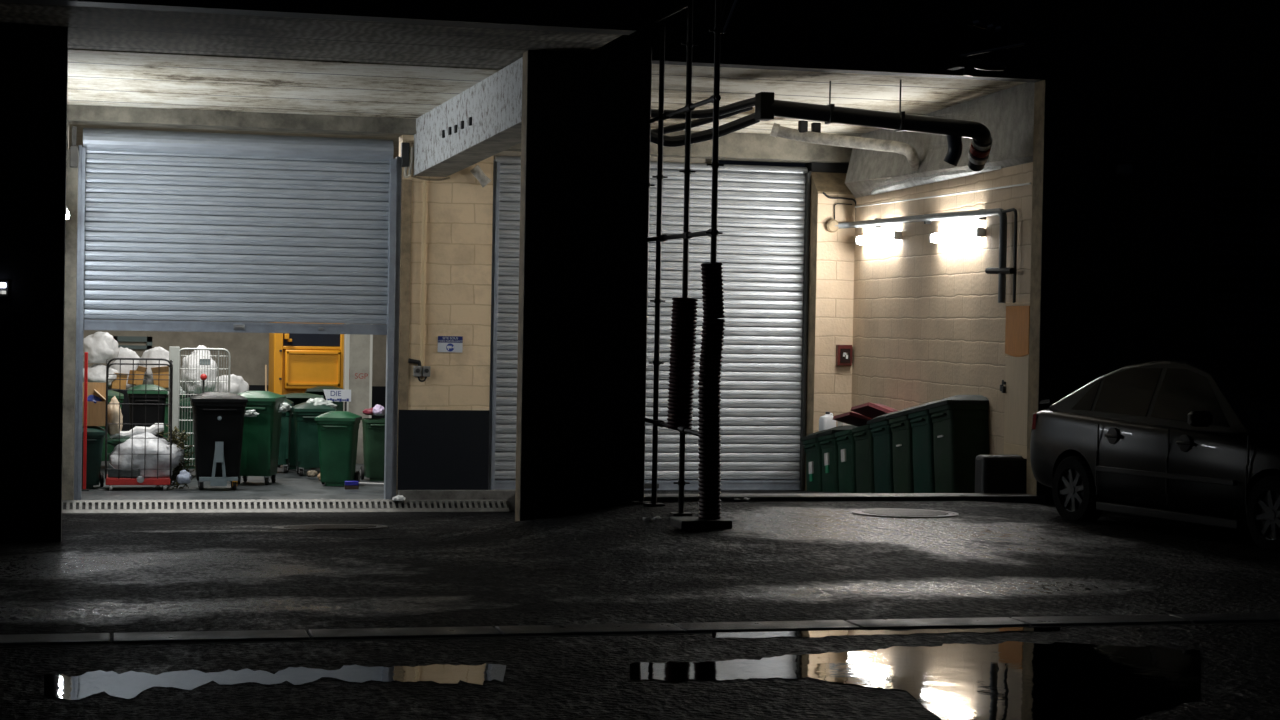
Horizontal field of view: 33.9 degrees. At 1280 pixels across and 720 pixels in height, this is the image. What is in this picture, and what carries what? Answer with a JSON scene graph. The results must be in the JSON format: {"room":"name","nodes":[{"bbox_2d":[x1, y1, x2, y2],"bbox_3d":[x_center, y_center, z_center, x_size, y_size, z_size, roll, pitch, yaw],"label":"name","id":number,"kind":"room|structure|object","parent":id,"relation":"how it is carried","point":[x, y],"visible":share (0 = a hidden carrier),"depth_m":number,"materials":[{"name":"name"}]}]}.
{"room":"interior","nodes":[
{"label":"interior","id":0,"kind":"room"},
{"bbox_2d":[0,23,67,541],"bbox_3d":[-12.873,-2.548,17.683,15.534,10.259,0.260,1,1,-14],"label":"pillar","id":1,"kind":"structure","parent":0,"point":[33,58],"depth_m":19.40,"materials":[{"name":"black paint"}]},
{"bbox_2d":[81,444,383,499],"bbox_3d":[-6.306,1.826,33.835,8.057,0.250,13.066,1,1,-14],"label":"floor","id":2,"kind":"structure","parent":0,"point":[289,485],"depth_m":28.87,"materials":[{"name":"concrete"}]},
{"bbox_2d":[81,352,88,490],"bbox_3d":[-7.505,0.832,28.413,0.120,1.875,0.120,1,1,-14],"label":"post","id":3,"kind":"object","parent":2,"relation":"on","point":[86,353],"visible":0.96,"depth_m":28.39,"materials":[{"name":"metal"}]},
{"bbox_2d":[81,426,104,488],"bbox_3d":[-7.653,1.324,28.844,0.604,0.872,0.688,1,1,-14],"label":"wheelie bin","id":4,"kind":"object","parent":2,"relation":"on","point":[95,435],"visible":0.45,"depth_m":28.62,"materials":[{"name":"teal plastic"}]},
{"bbox_2d":[82,382,105,426],"bbox_3d":[-7.480,0.608,28.800,0.322,0.592,0.364,1,1,-14],"label":"cardboard box","id":5,"kind":"object","parent":4,"relation":"on","point":[96,412],"visible":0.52,"depth_m":28.65,"materials":[{"name":"beige"}]},
{"bbox_2d":[101,390,123,460],"bbox_3d":[-8.391,1.070,32.676,0.683,1.225,0.877,1,1,-14],"label":"waste container","id":6,"kind":"object","parent":2,"relation":"on","point":[111,393],"visible":0.1,"depth_m":32.39,"materials":[{"name":"green plastic"}]},
{"bbox_2d":[83,364,117,386],"bbox_3d":[-8.466,0.240,32.771,0.575,0.369,0.552,2,1,39],"label":"sack","id":7,"kind":"object","parent":6,"relation":"on","point":[96,372],"visible":0.47,"depth_m":32.58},
{"bbox_2d":[83,332,118,362],"bbox_3d":[-8.434,-0.196,32.780,0.568,0.496,0.561,1,1,12],"label":"sack","id":8,"kind":"object","parent":7,"relation":"on","point":[100,347],"visible":0.91,"depth_m":32.59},
{"bbox_2d":[105,358,172,490],"bbox_3d":[-6.895,0.870,28.880,0.882,1.806,0.793,1,1,-14],"label":"roll cage","id":9,"kind":"object","parent":2,"relation":"on","point":[140,480],"visible":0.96,"depth_m":28.53,"materials":[{"name":"silver metal"}]},
{"bbox_2d":[107,396,122,434],"bbox_3d":[-7.249,0.760,28.943,0.244,0.535,0.303,1,1,14],"label":"sack","id":10,"kind":"object","parent":9,"relation":"in","point":[113,409],"visible":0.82,"depth_m":28.83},
{"bbox_2d":[107,437,129,446],"bbox_3d":[-6.949,1.128,28.958,0.839,0.162,0.503,1,1,-14],"label":"sack","id":11,"kind":"object","parent":9,"relation":"in","point":[114,442],"visible":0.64,"depth_m":28.77,"materials":[{"name":"green"}]},
{"bbox_2d":[109,423,163,438],"bbox_3d":[-6.947,0.987,28.989,0.740,0.232,0.150,1,1,-14],"label":"sheet","id":12,"kind":"object","parent":11,"relation":"on","point":[152,429],"visible":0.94,"depth_m":28.95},
{"bbox_2d":[108,463,139,477],"bbox_3d":[-7.017,1.498,28.557,0.420,0.196,0.070,1,1,-14],"label":"plastic tray","id":13,"kind":"object","parent":9,"relation":"in","point":[112,472],"visible":1,"depth_m":28.52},
{"bbox_2d":[108,432,184,476],"bbox_3d":[-6.794,1.298,28.922,1.026,0.611,0.725,1,1,-14],"label":"sack","id":14,"kind":"object","parent":9,"relation":"in","point":[125,456],"visible":0.91,"depth_m":28.66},
{"bbox_2d":[127,384,167,437],"bbox_3d":[-7.414,1.044,31.567,0.586,1.351,0.734,1,1,-14],"label":"wheelie bin","id":15,"kind":"object","parent":2,"relation":"on","point":[138,396],"visible":0.43,"depth_m":31.25,"materials":[{"name":"green plastic"}]},
{"bbox_2d":[164,393,185,440],"bbox_3d":[-7.648,1.061,33.324,0.824,1.249,0.877,1,1,-14],"label":"waste container","id":16,"kind":"object","parent":2,"relation":"on","point":[184,396],"visible":0.02,"depth_m":32.99,"materials":[{"name":"green plastic"}]},
{"bbox_2d":[109,347,139,389],"bbox_3d":[-8.217,0.132,33.432,0.520,0.689,0.474,1,1,-29],"label":"sack","id":17,"kind":"object","parent":16,"relation":"on","point":[123,352],"visible":0.26,"depth_m":33.26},
{"bbox_2d":[139,347,168,384],"bbox_3d":[-7.637,0.110,33.283,0.622,0.651,0.592,1,1,23],"label":"sack","id":18,"kind":"object","parent":16,"relation":"on","point":[156,352],"visible":0.44,"depth_m":33.10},
{"bbox_2d":[151,366,168,387],"bbox_3d":[-7.470,0.271,32.897,0.320,0.367,0.260,1,1,3],"label":"cardboard box","id":19,"kind":"object","parent":16,"relation":"on","point":[165,369],"visible":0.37,"depth_m":32.82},
{"bbox_2d":[155,425,195,489],"bbox_3d":[-6.433,1.382,29.095,0.693,0.988,0.624,1,1,-29],"label":"plant cuttings","id":20,"kind":"object","parent":2,"relation":"on","point":[176,471],"visible":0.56,"depth_m":29.05,"materials":[{"name":"green plant"}]},
{"bbox_2d":[180,397,194,472],"bbox_3d":[-6.526,1.140,31.403,0.777,1.195,0.782,1,1,-14],"label":"waste container","id":21,"kind":"object","parent":2,"relation":"on","point":[183,415],"visible":0.23,"depth_m":31.04,"materials":[{"name":"green plastic"}]},
{"bbox_2d":[180,345,216,393],"bbox_3d":[-6.562,0.144,31.294,0.555,0.727,0.936,1,1,-14],"label":"sack","id":22,"kind":"object","parent":21,"relation":"on","point":[203,361],"visible":0.63,"depth_m":31.32,"materials":[{"name":"grey"}]},
{"bbox_2d":[168,346,230,465],"bbox_3d":[-6.436,0.781,30.673,0.883,1.942,0.190,1,1,-14],"label":"roll cage","id":23,"kind":"object","parent":2,"relation":"on","point":[175,355],"visible":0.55,"depth_m":30.69,"materials":[{"name":"silver metal"}]},
{"bbox_2d":[190,392,247,489],"bbox_3d":[-5.848,1.116,29.102,0.761,1.345,0.824,1,1,-14],"label":"waste container","id":24,"kind":"object","parent":2,"relation":"on","point":[218,417],"visible":1,"depth_m":28.80,"materials":[{"name":"black plastic"}]},
{"bbox_2d":[236,391,285,484],"bbox_3d":[-5.511,1.111,30.165,0.689,1.332,0.925,1,1,0],"label":"waste container","id":25,"kind":"object","parent":2,"relation":"on","point":[261,433],"visible":0.76,"depth_m":29.81,"materials":[{"name":"green plastic"}]},
{"bbox_2d":[278,398,293,472],"bbox_3d":[-5.581,1.159,32.427,0.417,1.158,0.693,1,1,-6],"label":"waste container","id":26,"kind":"object","parent":2,"relation":"on","point":[285,434],"visible":0.38,"depth_m":32.18,"materials":[{"name":"plastic"}]},
{"bbox_2d":[278,393,323,468],"bbox_3d":[-5.417,1.122,33.384,0.684,1.205,0.730,1,1,-14],"label":"wheelie bin","id":27,"kind":"object","parent":2,"relation":"on","point":[297,398],"visible":0.14,"depth_m":33.09,"materials":[{"name":"plastic"}]},
{"bbox_2d":[268,322,343,394],"bbox_3d":[-5.871,0.459,36.926,1.211,2.396,1.385,1,1,-14],"label":"waste compactor","id":28,"kind":"object","parent":2,"relation":"on","point":[298,362],"visible":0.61,"depth_m":36.32,"materials":[{"name":"metal"}]},
{"bbox_2d":[291,402,334,475],"bbox_3d":[-4.986,1.200,31.968,0.609,1.111,0.734,1,1,-14],"label":"waste container","id":29,"kind":"object","parent":2,"relation":"on","point":[306,442],"visible":0.59,"depth_m":31.67,"materials":[{"name":"plastic"}]},
{"bbox_2d":[323,389,350,410],"bbox_3d":[-4.861,1.101,33.613,0.448,1.260,0.071,1,1,-14],"label":"board","id":30,"kind":"object","parent":2,"relation":"on","point":[336,395],"visible":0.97,"depth_m":33.58,"materials":[{"name":"white"}]},
{"bbox_2d":[314,411,361,486],"bbox_3d":[-4.327,1.266,30.114,0.581,1.066,0.621,1,1,2],"label":"wheelie bin","id":31,"kind":"object","parent":2,"relation":"on","point":[337,430],"visible":0.93,"depth_m":29.87,"materials":[{"name":"green plastic"}]},
{"bbox_2d":[360,418,384,480],"bbox_3d":[-3.915,1.331,31.159,0.414,0.915,0.601,1,1,-14],"label":"wheelie bin","id":32,"kind":"object","parent":2,"relation":"on","point":[373,428],"visible":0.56,"depth_m":30.93,"materials":[{"name":"green plastic"}]},
{"bbox_3d":[-6.652,1.167,34.013,0.648,1.051,0.782,1,1,-14],"label":"waste container","id":33,"kind":"object","parent":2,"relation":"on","visible":0},
{"bbox_2d":[213,374,248,393],"bbox_3d":[-6.670,0.450,34.022,0.588,0.454,0.555,2,1,37],"label":"sack","id":34,"kind":"object","parent":33,"relation":"on","point":[237,383],"visible":0.43,"depth_m":33.86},
{"bbox_2d":[69,124,398,158],"bbox_3d":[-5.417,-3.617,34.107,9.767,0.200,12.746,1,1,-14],"label":"door frame","id":35,"kind":"structure","parent":0,"point":[80,127],"depth_m":32.39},
{"bbox_2d":[83,319,386,385],"bbox_3d":[-7.034,-1.037,40.431,9.767,5.228,0.200,1,1,-14],"label":"wall","id":36,"kind":"structure","parent":0,"point":[249,352],"depth_m":40.17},
{"bbox_2d":[113,336,151,349],"bbox_3d":[-9.597,-0.207,39.675,0.741,0.480,0.060,1,1,-14],"label":"window","id":37,"kind":"structure","parent":36,"relation":"in","point":[148,340],"depth_m":39.66,"materials":[{"name":"grey"}]},
{"bbox_2d":[108,385,385,432],"bbox_3d":[-7.045,1.032,40.363,9.767,1.094,0.012,1,1,-14],"label":"baseboard","id":38,"kind":"structure","parent":36,"relation":"attached to","point":[378,392],"depth_m":40.27,"materials":[{"name":"black paint"}]},
{"bbox_2d":[0,0,636,34],"bbox_3d":[-9.962,-5.345,16.403,20.484,4.520,0.300,1,1,-14],"label":"wall","id":39,"kind":"structure","parent":0,"point":[619,17],"depth_m":18.37,"materials":[{"name":"black paint"}]},
{"bbox_2d":[343,334,369,463],"bbox_3d":[-4.677,-0.902,34.900,0.420,5.228,0.400,1,1,-14],"label":"column","id":40,"kind":"structure","parent":0,"point":[359,355],"depth_m":34.74,"materials":[{"name":"concrete"}]},
{"bbox_2d":[61,490,842,541],"bbox_3d":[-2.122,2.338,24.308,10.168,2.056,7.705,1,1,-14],"label":"threshold","id":41,"kind":"structure","parent":0,"point":[76,527],"depth_m":23.59,"materials":[{"name":"concrete"}]},
{"bbox_2d":[62,499,509,512],"bbox_3d":[-4.545,1.909,27.248,5.750,0.179,0.230,1,1,-14],"label":"drain grate","id":42,"kind":"object","parent":41,"relation":"on","point":[300,505],"visible":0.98,"depth_m":27.25,"materials":[{"name":"black"}]},
{"bbox_2d":[272,524,387,530],"bbox_3d":[-3.351,1.834,22.701,1.237,0.132,1.239,1,1,-25],"label":"manhole cover","id":43,"kind":"object","parent":41,"relation":"on","point":[316,527],"visible":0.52,"depth_m":22.51,"materials":[{"name":"metal"}]},
{"bbox_2d":[414,121,521,176],"bbox_3d":[-1.841,-2.723,24.312,0.431,0.734,7.273,1,1,-15],"label":"beam","id":44,"kind":"structure","parent":0,"point":[509,137],"depth_m":24.41,"materials":[{"name":"concrete"}]},
{"bbox_2d":[413,57,522,175],"bbox_3d":[-2.056,-2.727,24.259,0.020,0.730,7.266,1,1,-15],"label":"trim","id":45,"kind":"structure","parent":44,"relation":"attached to","point":[494,104],"depth_m":23.67,"materials":[{"name":"white paint"}]},
{"bbox_2d":[0,2,1026,136],"bbox_3d":[-1.015,-3.218,23.895,22.466,0.300,9.814,1,1,-14],"label":"ceiling","id":46,"kind":"structure","parent":0,"point":[98,28],"depth_m":22.23,"materials":[{"name":"concrete"}]},
{"bbox_2d":[651,107,752,133],"bbox_3d":[0.647,-2.754,24.200,1.307,0.446,0.084,1,1,0],"label":"hose","id":47,"kind":"object","parent":46,"relation":"hanging from","point":[698,122],"visible":0.61,"depth_m":24.17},
{"bbox_2d":[651,97,754,118],"bbox_3d":[0.672,-2.873,23.899,1.343,0.264,0.101,1,1,0],"label":"hose","id":48,"kind":"object","parent":46,"relation":"hanging from","point":[706,113],"visible":0.79,"depth_m":23.86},
{"bbox_2d":[650,113,759,146],"bbox_3d":[0.666,-2.604,23.700,1.372,0.410,0.127,1,1,0],"label":"hose","id":49,"kind":"object","parent":46,"relation":"hanging from","point":[701,136],"visible":0.81,"depth_m":23.65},
{"bbox_2d":[755,80,992,170],"bbox_3d":[2.475,-2.507,22.396,2.537,0.945,0.576,1,1,7],"label":"drain pipe","id":50,"kind":"object","parent":46,"relation":"hanging from","point":[766,107],"visible":1,"depth_m":22.29,"materials":[{"name":"black plastic"}]},
{"bbox_2d":[520,50,646,520],"bbox_3d":[-0.594,-0.138,20.800,1.194,5.779,0.260,1,1,-14],"label":"pillar","id":51,"kind":"structure","parent":0,"point":[586,115],"depth_m":20.66,"materials":[{"name":"black paint"}]},
{"bbox_2d":[515,50,527,521],"bbox_3d":[-1.177,-0.141,20.660,0.004,5.769,0.248,1,1,-14],"label":"trim","id":52,"kind":"structure","parent":51,"relation":"attached to","point":[525,54],"depth_m":20.64,"materials":[{"name":"metal"}]},
{"bbox_2d":[494,151,704,163],"bbox_3d":[-1.195,-0.634,28.551,4.189,5.628,0.200,1,1,-14],"label":"wall","id":53,"kind":"structure","parent":0,"point":[503,153],"depth_m":28.79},
{"bbox_2d":[67,104,415,136],"bbox_3d":[-4.672,-3.096,27.425,5.586,0.194,0.600,1,1,-14],"label":"beam","id":54,"kind":"structure","parent":53,"relation":"attached to","point":[76,114],"depth_m":27.05,"materials":[{"name":"concrete"}]},
{"bbox_2d":[397,489,514,510],"bbox_3d":[-2.418,2.065,27.994,1.638,0.668,0.200,1,1,-14],"label":"trim","id":55,"kind":"structure","parent":53,"relation":"attached to","point":[509,494],"depth_m":27.90,"materials":[{"name":"concrete"}]},
{"bbox_2d":[0,501,1279,719],"bbox_3d":[0.181,1.764,8.455,30.500,0.504,24.243,1,1,-14],"label":"ground","id":56,"kind":"structure","parent":0,"point":[778,560],"depth_m":12.78,"materials":[{"name":"asphalt"}]},
{"bbox_2d":[44,663,505,699],"bbox_3d":[-1.613,1.457,9.562,2.138,0.001,0.783,1,1,-14],"label":"puddle","id":57,"kind":"object","parent":56,"relation":"on","point":[127,685],"visible":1,"depth_m":9.62,"materials":[{"name":"black liquid"}]},
{"bbox_2d":[396,135,493,495],"bbox_3d":[-2.635,-0.290,28.106,1.218,5.366,0.380,1,1,-14],"label":"wall pier","id":58,"kind":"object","parent":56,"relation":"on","point":[459,219],"visible":0.36,"depth_m":27.93,"materials":[{"name":"brick"}]},
{"bbox_2d":[74,128,401,499],"bbox_3d":[-5.208,-0.559,27.368,4.130,4.775,0.246,1,1,-14],"label":"roller shutter","id":59,"kind":"object","parent":58,"relation":"attached to","point":[187,230],"visible":0.99,"depth_m":27.31,"materials":[{"name":"grey metal"}]},
{"bbox_2d":[84,150,389,323],"bbox_3d":[-5.215,-1.582,27.328,3.904,2.167,0.026,1,1,-14],"label":"curtain","id":60,"kind":"object","parent":59,"relation":"hanging from","point":[175,236],"depth_m":27.31,"materials":[{"name":"metal"}]},
{"bbox_2d":[398,179,411,409],"bbox_3d":[-3.105,-0.862,27.770,0.128,3.043,0.020,1,1,-14],"label":"trim","id":61,"kind":"structure","parent":58,"relation":"attached to","point":[406,184],"depth_m":27.76,"materials":[{"name":"concrete"}]},
{"bbox_2d":[408,181,429,381],"bbox_3d":[-2.901,-1.038,27.779,0.294,2.659,0.094,1,1,-14],"label":"conduit","id":62,"kind":"object","parent":58,"relation":"attached to","point":[416,369],"visible":1,"depth_m":27.78,"materials":[{"name":"beige"}]},
{"bbox_2d":[397,410,488,493],"bbox_3d":[-2.621,1.531,27.948,1.216,1.731,0.008,1,1,-14],"label":"base panel","id":63,"kind":"object","parent":58,"relation":"attached to","point":[438,449],"visible":0.64,"depth_m":27.94,"materials":[{"name":"black paint"}]},
{"bbox_2d":[438,336,462,351],"bbox_3d":[-2.524,-0.209,27.926,0.332,0.214,0.023,1,1,-14],"label":"safety sign","id":64,"kind":"object","parent":58,"relation":"attached to","point":[445,343],"visible":1,"depth_m":27.92,"materials":[{"name":"white"}]},
{"bbox_2d":[0,612,1279,644],"bbox_3d":[1.183,1.570,11.675,19.988,0.212,0.290,1,1,-14],"label":"curb","id":65,"kind":"structure","parent":56,"relation":"on","point":[188,636],"depth_m":11.31,"materials":[{"name":"concrete"}]},
{"bbox_2d":[0,621,1279,646],"bbox_3d":[1.225,1.579,11.506,20.000,0.202,0.060,1,1,-14],"label":"trim","id":66,"kind":"structure","parent":56,"relation":"on","point":[674,633],"depth_m":11.04,"materials":[{"name":"black"}]},
{"bbox_2d":[631,0,736,529],"bbox_3d":[0.302,-1.778,19.269,0.520,6.458,2.977,1,1,-14],"label":"pipes","id":67,"kind":"object","parent":56,"relation":"on","point":[683,523],"visible":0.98,"depth_m":20.01,"materials":[{"name":"metal"}]},
{"bbox_2d":[666,297,697,428],"bbox_3d":[0.389,0.032,19.308,0.272,1.210,0.248,1,1,-14],"label":"pipe sleeve","id":68,"kind":"object","parent":67,"relation":"attached to","point":[684,310],"visible":1,"depth_m":19.21,"materials":[{"name":"black plastic"}]},
{"bbox_2d":[698,386,720,518],"bbox_3d":[0.600,0.817,18.090,0.200,1.177,0.203,0,1,-14],"label":"pipe sleeve","id":69,"kind":"object","parent":67,"relation":"on","point":[709,400],"visible":0.99,"depth_m":18.01,"materials":[{"name":"black plastic"}]},
{"bbox_2d":[698,318,724,386],"bbox_3d":[0.616,-0.065,18.075,0.231,0.596,0.203,1,1,-14],"label":"pipe sleeve","id":70,"kind":"object","parent":69,"relation":"on","point":[710,368],"visible":1,"depth_m":18.00,"materials":[{"name":"black plastic"}]},
{"bbox_2d":[701,263,724,317],"bbox_3d":[0.625,-0.596,18.067,0.220,0.487,0.195,1,1,-24],"label":"pipe sleeve","id":71,"kind":"object","parent":70,"relation":"on","point":[711,273],"visible":1,"depth_m":17.99,"materials":[{"name":"black plastic"}]},
{"bbox_2d":[712,627,1059,637],"bbox_3d":[1.356,1.479,11.440,2.066,0.001,0.314,1,1,-14],"label":"puddle","id":72,"kind":"object","parent":56,"relation":"on","point":[823,632],"visible":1,"depth_m":11.38,"materials":[{"name":"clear liquid"}]},
{"bbox_2d":[852,508,958,517],"bbox_3d":[2.493,1.465,19.755,1.000,0.067,1.000,1,0,-14],"label":"manhole cover","id":73,"kind":"object","parent":56,"relation":"on","point":[881,512],"visible":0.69,"depth_m":19.65,"materials":[{"name":"metal"}]},
{"bbox_2d":[630,641,1199,719],"bbox_3d":[1.579,1.510,9.807,3.179,0.001,2.452,1,1,-14],"label":"puddle","id":74,"kind":"object","parent":56,"relation":"on","point":[1008,680],"visible":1,"depth_m":10.02,"materials":[{"name":"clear liquid"}]},
{"bbox_2d":[1030,360,1279,550],"bbox_3d":[5.301,0.781,18.480,2.148,1.555,4.538,1,1,-24],"label":"car","id":75,"kind":"object","parent":56,"relation":"on","point":[1188,441],"visible":1,"depth_m":18.20,"materials":[{"name":"black paint"}]},
{"bbox_2d":[1188,411,1212,426],"bbox_3d":[4.673,0.491,17.518,0.202,0.130,0.104,1,1,-14],"label":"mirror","id":76,"kind":"object","parent":75,"relation":"attached to","point":[1195,418],"depth_m":17.48,"materials":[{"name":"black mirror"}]},
{"bbox_2d":[799,162,848,490],"bbox_3d":[5.519,0.397,30.198,6.637,6.217,0.300,1,1,-14],"label":"wall","id":77,"kind":"structure","parent":0,"point":[812,166],"depth_m":29.27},
{"bbox_2d":[504,129,852,163],"bbox_3d":[3.419,-2.910,29.475,11.150,0.342,0.550,1,1,-14],"label":"trim","id":78,"kind":"structure","parent":77,"relation":"attached to","point":[753,147],"depth_m":28.76,"materials":[{"name":"concrete"}]},
{"bbox_2d":[813,193,854,432],"bbox_3d":[2.756,0.594,29.162,0.845,5.759,0.380,1,1,-14],"label":"wall","id":79,"kind":"structure","parent":0,"point":[835,250],"depth_m":28.92,"materials":[{"name":"brick"}]},
{"bbox_2d":[488,156,520,489],"label":"roller shutter","id":80,"kind":"object","parent":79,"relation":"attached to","point":[506,169],"depth_m":28.19,"materials":[{"name":"grey metal"}]},
{"bbox_2d":[644,162,657,489],"label":"roller shutter","id":81,"kind":"object","parent":79,"relation":"attached to","point":[653,165],"depth_m":28.69,"materials":[{"name":"grey metal"}]},
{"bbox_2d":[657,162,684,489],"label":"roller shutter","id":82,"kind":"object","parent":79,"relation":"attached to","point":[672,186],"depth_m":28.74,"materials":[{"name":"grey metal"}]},
{"bbox_2d":[716,164,811,489],"label":"roller shutter","id":83,"kind":"object","parent":79,"relation":"attached to","point":[763,218],"depth_m":29.07,"materials":[{"name":"grey metal"}]},
{"bbox_2d":[803,193,817,490],"bbox_3d":[2.343,0.588,29.064,0.004,5.759,0.370,1,1,-14],"label":"trim","id":84,"kind":"structure","parent":79,"relation":"attached to","point":[814,197],"depth_m":29.02,"materials":[{"name":"metal"}]},
{"bbox_2d":[810,172,852,194],"bbox_3d":[2.813,-2.440,29.101,0.845,0.330,0.360,1,1,-14],"label":"trim","id":85,"kind":"structure","parent":79,"relation":"on","point":[828,183],"depth_m":29.05,"materials":[{"name":"paint"}]},
{"bbox_2d":[836,344,851,365],"bbox_3d":[2.813,-0.068,28.910,0.210,0.288,0.108,1,1,-14],"label":"box","id":86,"kind":"object","parent":79,"relation":"attached to","point":[843,352],"visible":1,"depth_m":28.87,"materials":[{"name":"red paint"}]},
{"bbox_2d":[590,0,1279,503],"bbox_3d":[9.896,-2.033,23.379,21.516,10.659,0.261,1,1,-14],"label":"wall","id":87,"kind":"structure","parent":0,"point":[1123,263],"depth_m":21.98,"materials":[{"name":"black paint"}]},
{"bbox_2d":[644,493,1045,503],"bbox_3d":[2.071,1.857,21.549,4.353,0.950,0.380,1,1,-14],"label":"trim","id":88,"kind":"structure","parent":87,"relation":"attached to","point":[985,497],"depth_m":21.53,"materials":[{"name":"concrete"}]},
{"bbox_2d":[944,19,1024,76],"bbox_3d":[3.521,-3.155,21.418,0.726,0.584,0.390,1,1,-14],"label":"pipes","id":89,"kind":"object","parent":87,"relation":"attached to","point":[995,37],"visible":1,"depth_m":21.27,"materials":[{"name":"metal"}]},
{"bbox_2d":[1026,80,1044,495],"bbox_3d":[4.127,-0.068,21.984,0.004,5.769,0.252,1,1,-14],"label":"trim","id":90,"kind":"structure","parent":87,"relation":"attached to","point":[1039,93],"depth_m":21.97,"materials":[{"name":"metal"}]},
{"bbox_2d":[845,82,1034,197],"bbox_3d":[3.661,-2.587,25.529,0.460,0.848,6.981,1,1,-10],"label":"beam","id":91,"kind":"structure","parent":0,"point":[1008,114],"depth_m":24.51,"materials":[{"name":"concrete"}]},
{"bbox_2d":[770,120,919,170],"bbox_3d":[2.498,-2.659,25.993,1.930,0.626,0.456,1,1,18],"label":"pipe","id":92,"kind":"object","parent":91,"relation":"attached to","point":[802,134],"visible":1,"depth_m":25.96,"materials":[{"name":"grey"}]},
{"bbox_2d":[851,162,1032,454],"bbox_3d":[3.680,0.693,25.598,0.300,5.711,6.981,1,1,-10],"label":"wall","id":93,"kind":"structure","parent":0,"point":[929,321],"depth_m":25.32,"materials":[{"name":"brick"}]},
{"bbox_2d":[855,231,901,244],"bbox_3d":[3.134,-1.609,27.672,0.106,0.120,1.859,1,1,-10],"label":"tube light","id":94,"kind":"object","parent":93,"relation":"attached to","point":[895,235],"visible":1,"depth_m":27.51,"materials":[{"name":"white plastic"}]},
{"bbox_2d":[826,208,1017,302],"bbox_3d":[3.446,-1.270,25.715,0.412,1.185,6.565,1,1,-12],"label":"conduit pipe","id":95,"kind":"object","parent":93,"relation":"attached to","point":[832,225],"visible":1,"depth_m":23.20,"materials":[{"name":"metal"}]},
{"bbox_2d":[871,166,1000,194],"bbox_3d":[3.517,-2.218,25.653,0.065,0.122,5.026,1,1,-10],"label":"trim","id":96,"kind":"structure","parent":93,"relation":"attached to","point":[941,176],"depth_m":25.64,"materials":[{"name":"white paint"}]},
{"bbox_2d":[855,183,1030,207],"bbox_3d":[3.551,-1.989,25.581,0.022,0.120,6.715,1,1,-10],"label":"conduit","id":97,"kind":"object","parent":93,"relation":"attached to","point":[1023,183],"visible":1,"depth_m":24.91,"materials":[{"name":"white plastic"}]},
{"bbox_2d":[929,227,985,242],"bbox_3d":[3.695,-1.454,24.516,0.105,0.120,1.799,1,1,-10],"label":"tube light","id":98,"kind":"object","parent":93,"relation":"attached to","point":[974,233],"visible":1,"depth_m":24.36,"materials":[{"name":"white plastic"}]},
{"bbox_2d":[975,455,1026,492],"bbox_3d":[3.910,1.714,22.371,0.680,1.400,0.270,1,1,-14],"label":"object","id":99,"kind":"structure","parent":93,"relation":"attached to","point":[993,473],"depth_m":22.21,"materials":[{"name":"black paint"}]},
{"bbox_2d":[1000,302,1029,458],"bbox_3d":[4.033,0.210,22.510,0.095,1.659,0.768,1,1,-10],"label":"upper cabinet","id":100,"kind":"object","parent":93,"relation":"attached to","point":[1015,389],"visible":0.96,"depth_m":22.48,"materials":[{"name":"beige paint"}]},
{"bbox_3d":[3.607,2.104,25.582,1.600,1.351,6.829,1,1,-14],"label":"floor","id":101,"kind":"structure","parent":0,"visible":0},
{"bbox_2d":[800,430,824,491],"bbox_3d":[2.599,1.586,28.093,0.724,1.319,0.768,1,1,-14],"label":"wheelie bin","id":102,"kind":"object","parent":101,"relation":"on","point":[813,450],"visible":0.22,"depth_m":27.95,"materials":[{"name":"plastic"}]},
{"bbox_2d":[816,425,856,491],"bbox_3d":[2.756,1.510,27.468,0.724,1.319,0.768,1,1,-14],"label":"wheelie bin","id":103,"kind":"object","parent":101,"relation":"on","point":[830,476],"visible":0.3,"depth_m":27.30,"materials":[{"name":"plastic"}]},
{"bbox_2d":[832,412,870,492],"bbox_3d":[2.913,1.372,26.853,0.727,1.440,0.783,1,1,-13],"label":"wheelie bin","id":104,"kind":"object","parent":101,"relation":"on","point":[845,440],"visible":0.28,"depth_m":26.70,"materials":[{"name":"plastic"}]},
{"bbox_2d":[851,402,897,492],"bbox_3d":[3.072,1.268,26.230,0.742,1.496,0.776,1,1,-12],"label":"wheelie bin","id":105,"kind":"object","parent":101,"relation":"on","point":[863,437],"visible":0.27,"depth_m":26.06,"materials":[{"name":"plastic"}]},
{"bbox_2d":[867,411,896,492],"bbox_3d":[3.228,1.280,25.592,0.724,1.319,0.768,1,1,-14],"label":"wheelie bin","id":106,"kind":"object","parent":101,"relation":"on","point":[881,432],"visible":0.21,"depth_m":25.43,"materials":[{"name":"plastic"}]},
{"bbox_2d":[885,406,915,492],"bbox_3d":[3.385,1.204,24.967,0.724,1.319,0.768,1,1,-14],"label":"wheelie bin","id":107,"kind":"object","parent":101,"relation":"on","point":[901,429],"visible":0.28,"depth_m":24.80,"materials":[{"name":"plastic"}]},
{"bbox_2d":[905,401,935,492],"bbox_3d":[3.543,1.128,24.341,0.724,1.319,0.768,1,1,-14],"label":"wheelie bin","id":108,"kind":"object","parent":101,"relation":"on","point":[921,420],"visible":0.23,"depth_m":24.18,"materials":[{"name":"plastic"}]},
{"bbox_2d":[926,395,988,492],"bbox_3d":[3.700,1.052,23.716,0.724,1.319,0.768,1,1,-14],"label":"wheelie bin","id":109,"kind":"object","parent":101,"relation":"on","point":[960,422],"visible":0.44,"depth_m":23.45,"materials":[{"name":"plastic"}]},
{"bbox_3d":[-6.699,-0.280,23.347,0.250,5.759,7.645,1,1,-14],"label":"wall","id":110,"kind":"structure","parent":0,"visible":0},
{"bbox_2d":[62,149,77,499],"bbox_3d":[-7.348,-0.176,26.911,0.223,5.010,0.420,1,1,-14],"label":"trim","id":111,"kind":"structure","parent":110,"relation":"attached to","point":[71,173],"depth_m":26.72,"materials":[{"name":"metal"}]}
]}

